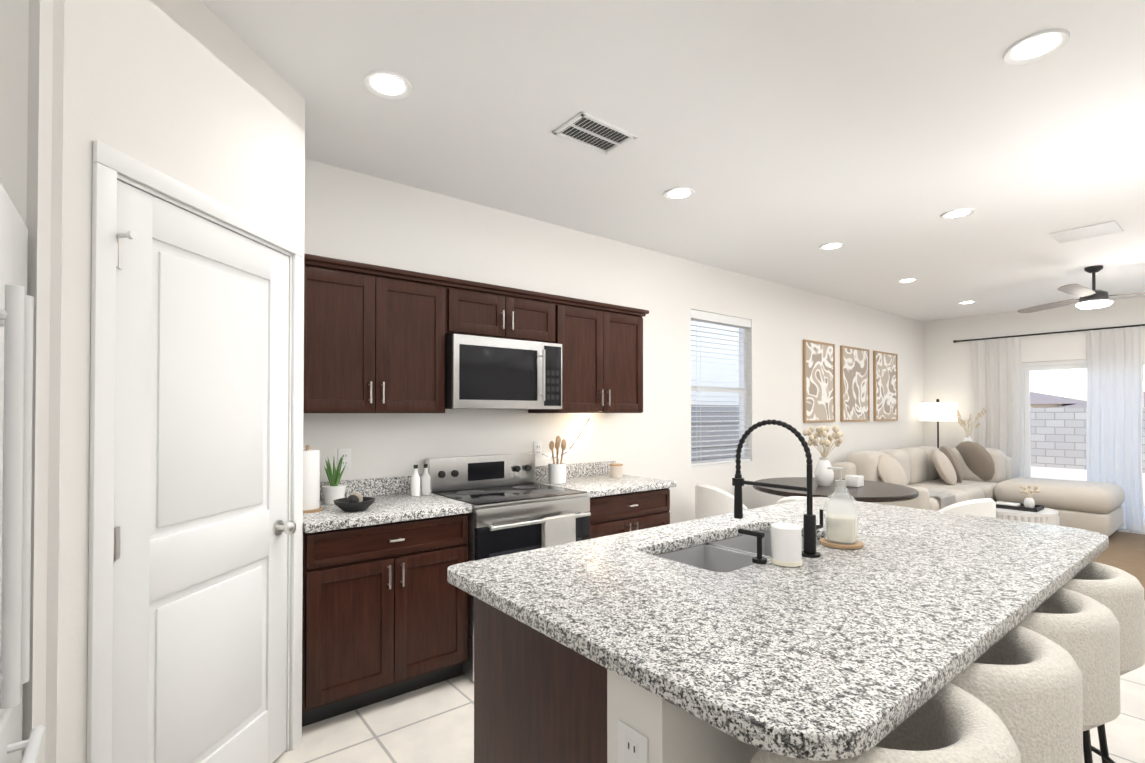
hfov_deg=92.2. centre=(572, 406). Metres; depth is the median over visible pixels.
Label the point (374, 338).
upper cabinet
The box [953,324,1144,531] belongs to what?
panels
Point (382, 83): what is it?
recessed light
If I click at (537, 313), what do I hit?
upper cabinet
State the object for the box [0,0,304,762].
wall
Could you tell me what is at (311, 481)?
paper towel roll
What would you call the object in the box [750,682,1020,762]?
stool
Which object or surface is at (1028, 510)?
coffee table
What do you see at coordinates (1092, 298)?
fan light
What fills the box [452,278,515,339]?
upper cabinet
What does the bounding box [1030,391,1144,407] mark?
houses
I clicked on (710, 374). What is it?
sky
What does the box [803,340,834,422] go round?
art
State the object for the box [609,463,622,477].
jar
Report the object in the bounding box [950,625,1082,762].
stool
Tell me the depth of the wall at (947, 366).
7.58 m
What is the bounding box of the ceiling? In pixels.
[201,0,1144,321]
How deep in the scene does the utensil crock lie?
3.66 m
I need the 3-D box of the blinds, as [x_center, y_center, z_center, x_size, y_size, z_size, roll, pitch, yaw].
[1.383,-0.160,5.210,0.928,1.408,0.099,1,-1,-38]
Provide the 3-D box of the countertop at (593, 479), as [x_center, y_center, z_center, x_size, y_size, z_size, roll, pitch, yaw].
[0.205,0.485,3.797,0.803,0.140,0.632,1,-1,-38]
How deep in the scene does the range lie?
3.09 m
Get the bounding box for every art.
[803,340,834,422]
[840,345,869,421]
[873,351,897,420]
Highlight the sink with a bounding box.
[659,527,770,566]
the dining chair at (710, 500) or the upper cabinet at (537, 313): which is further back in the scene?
the dining chair at (710, 500)
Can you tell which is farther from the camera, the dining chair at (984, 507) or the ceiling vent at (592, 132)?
the dining chair at (984, 507)
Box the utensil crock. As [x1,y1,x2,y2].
[548,436,565,483]
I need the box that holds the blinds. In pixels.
[691,309,751,467]
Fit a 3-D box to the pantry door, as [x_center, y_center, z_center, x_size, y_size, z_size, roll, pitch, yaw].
[-1.232,0.357,1.886,0.189,2.103,0.906,0,-1,7]
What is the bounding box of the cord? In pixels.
[542,415,591,457]
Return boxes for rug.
[1093,531,1144,599]
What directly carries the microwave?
attached to the upper cabinet at (478, 308)
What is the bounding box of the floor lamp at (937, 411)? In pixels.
[919,399,956,447]
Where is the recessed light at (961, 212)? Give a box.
[941,208,974,218]
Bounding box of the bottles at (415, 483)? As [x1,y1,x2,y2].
[411,464,429,495]
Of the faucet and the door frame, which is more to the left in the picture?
the faucet
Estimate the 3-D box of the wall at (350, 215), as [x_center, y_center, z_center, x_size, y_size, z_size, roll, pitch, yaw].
[1.231,0.074,5.118,10.360,2.740,0.150,1,-1,-38]
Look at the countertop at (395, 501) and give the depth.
2.77 m
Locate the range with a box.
[425,453,590,681]
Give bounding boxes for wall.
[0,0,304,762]
[303,159,923,523]
[923,296,1144,448]
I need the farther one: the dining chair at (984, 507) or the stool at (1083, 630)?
the dining chair at (984, 507)
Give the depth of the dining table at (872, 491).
4.48 m
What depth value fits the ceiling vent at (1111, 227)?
4.10 m
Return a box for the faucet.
[731,419,826,558]
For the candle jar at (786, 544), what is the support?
on the island countertop at (823, 658)
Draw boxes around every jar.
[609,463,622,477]
[770,523,802,566]
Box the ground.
[1031,466,1144,519]
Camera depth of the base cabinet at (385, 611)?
2.56 m
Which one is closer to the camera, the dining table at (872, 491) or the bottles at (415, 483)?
the bottles at (415, 483)
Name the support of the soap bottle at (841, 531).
on the island countertop at (823, 658)
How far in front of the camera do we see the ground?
13.26 m
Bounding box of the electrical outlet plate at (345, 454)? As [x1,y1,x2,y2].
[337,449,350,469]
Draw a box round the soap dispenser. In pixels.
[735,527,770,562]
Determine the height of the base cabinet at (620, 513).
0.874 m
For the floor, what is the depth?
2.40 m
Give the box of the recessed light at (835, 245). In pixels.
[819,242,844,249]
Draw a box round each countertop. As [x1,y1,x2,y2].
[303,475,471,532]
[447,497,1108,760]
[535,461,675,497]
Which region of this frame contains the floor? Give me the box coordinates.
[273,529,1144,762]
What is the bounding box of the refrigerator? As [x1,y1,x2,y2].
[0,182,45,762]
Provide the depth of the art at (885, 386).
7.32 m
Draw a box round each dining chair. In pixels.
[695,483,747,518]
[774,496,806,504]
[938,498,995,517]
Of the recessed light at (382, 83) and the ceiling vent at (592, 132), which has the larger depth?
the ceiling vent at (592, 132)
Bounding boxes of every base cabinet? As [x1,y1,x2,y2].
[302,513,467,726]
[590,488,669,538]
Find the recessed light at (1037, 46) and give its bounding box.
[1003,29,1069,64]
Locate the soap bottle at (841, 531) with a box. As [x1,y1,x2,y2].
[819,466,863,548]
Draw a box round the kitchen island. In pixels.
[474,599,754,762]
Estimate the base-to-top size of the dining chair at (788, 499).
0.830 m
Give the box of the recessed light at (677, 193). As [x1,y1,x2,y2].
[664,187,694,199]
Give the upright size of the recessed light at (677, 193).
0.010 m
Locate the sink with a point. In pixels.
(734, 549)
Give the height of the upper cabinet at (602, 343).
0.755 m
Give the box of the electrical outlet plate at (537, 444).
[534,441,541,457]
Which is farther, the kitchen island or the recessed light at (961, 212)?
the recessed light at (961, 212)
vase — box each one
[803,425,863,486]
[957,408,986,441]
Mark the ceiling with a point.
(785, 140)
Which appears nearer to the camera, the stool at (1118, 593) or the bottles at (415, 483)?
the stool at (1118, 593)
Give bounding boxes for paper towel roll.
[303,445,322,512]
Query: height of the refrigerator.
1.830 m
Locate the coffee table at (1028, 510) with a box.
[994,485,1058,525]
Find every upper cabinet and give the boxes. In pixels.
[304,253,451,412]
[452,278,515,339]
[516,288,559,343]
[528,296,647,413]
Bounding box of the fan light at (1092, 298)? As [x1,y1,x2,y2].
[1017,265,1144,312]
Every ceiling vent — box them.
[552,112,637,154]
[1049,221,1122,242]
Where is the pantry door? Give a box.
[87,140,303,762]
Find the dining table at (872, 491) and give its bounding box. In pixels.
[753,477,918,501]
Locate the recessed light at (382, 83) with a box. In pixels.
[363,70,411,98]
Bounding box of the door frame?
[1020,356,1144,531]
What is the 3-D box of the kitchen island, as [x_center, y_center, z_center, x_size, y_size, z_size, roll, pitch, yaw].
[0.774,0.967,1.942,2.152,0.884,0.742,1,-1,-38]
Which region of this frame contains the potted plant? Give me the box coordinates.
[322,456,345,503]
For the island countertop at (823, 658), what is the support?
on the kitchen island
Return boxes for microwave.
[445,334,561,408]
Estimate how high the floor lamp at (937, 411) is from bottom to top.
1.580 m
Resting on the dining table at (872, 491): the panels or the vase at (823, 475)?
the vase at (823, 475)
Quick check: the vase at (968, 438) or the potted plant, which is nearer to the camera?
the potted plant
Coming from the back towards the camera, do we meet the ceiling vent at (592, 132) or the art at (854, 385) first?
the art at (854, 385)
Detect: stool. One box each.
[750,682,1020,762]
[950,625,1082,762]
[1018,587,1120,730]
[1062,561,1144,762]
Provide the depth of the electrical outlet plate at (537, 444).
3.84 m
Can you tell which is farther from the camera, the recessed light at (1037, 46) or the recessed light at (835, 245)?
the recessed light at (835, 245)
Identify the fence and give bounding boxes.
[691,385,1144,472]
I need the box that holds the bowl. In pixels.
[334,492,375,511]
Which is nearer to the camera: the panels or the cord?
the cord
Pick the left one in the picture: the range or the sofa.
the range
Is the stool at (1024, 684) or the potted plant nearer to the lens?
the stool at (1024, 684)
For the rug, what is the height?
0.011 m
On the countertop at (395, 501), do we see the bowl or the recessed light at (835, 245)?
the bowl
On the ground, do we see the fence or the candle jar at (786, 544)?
the fence
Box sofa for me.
[832,441,1124,536]
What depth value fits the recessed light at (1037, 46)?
2.03 m
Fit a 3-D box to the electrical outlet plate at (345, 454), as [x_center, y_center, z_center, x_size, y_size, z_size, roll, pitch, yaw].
[-1.258,0.291,3.039,0.072,0.116,0.008,1,-1,-38]

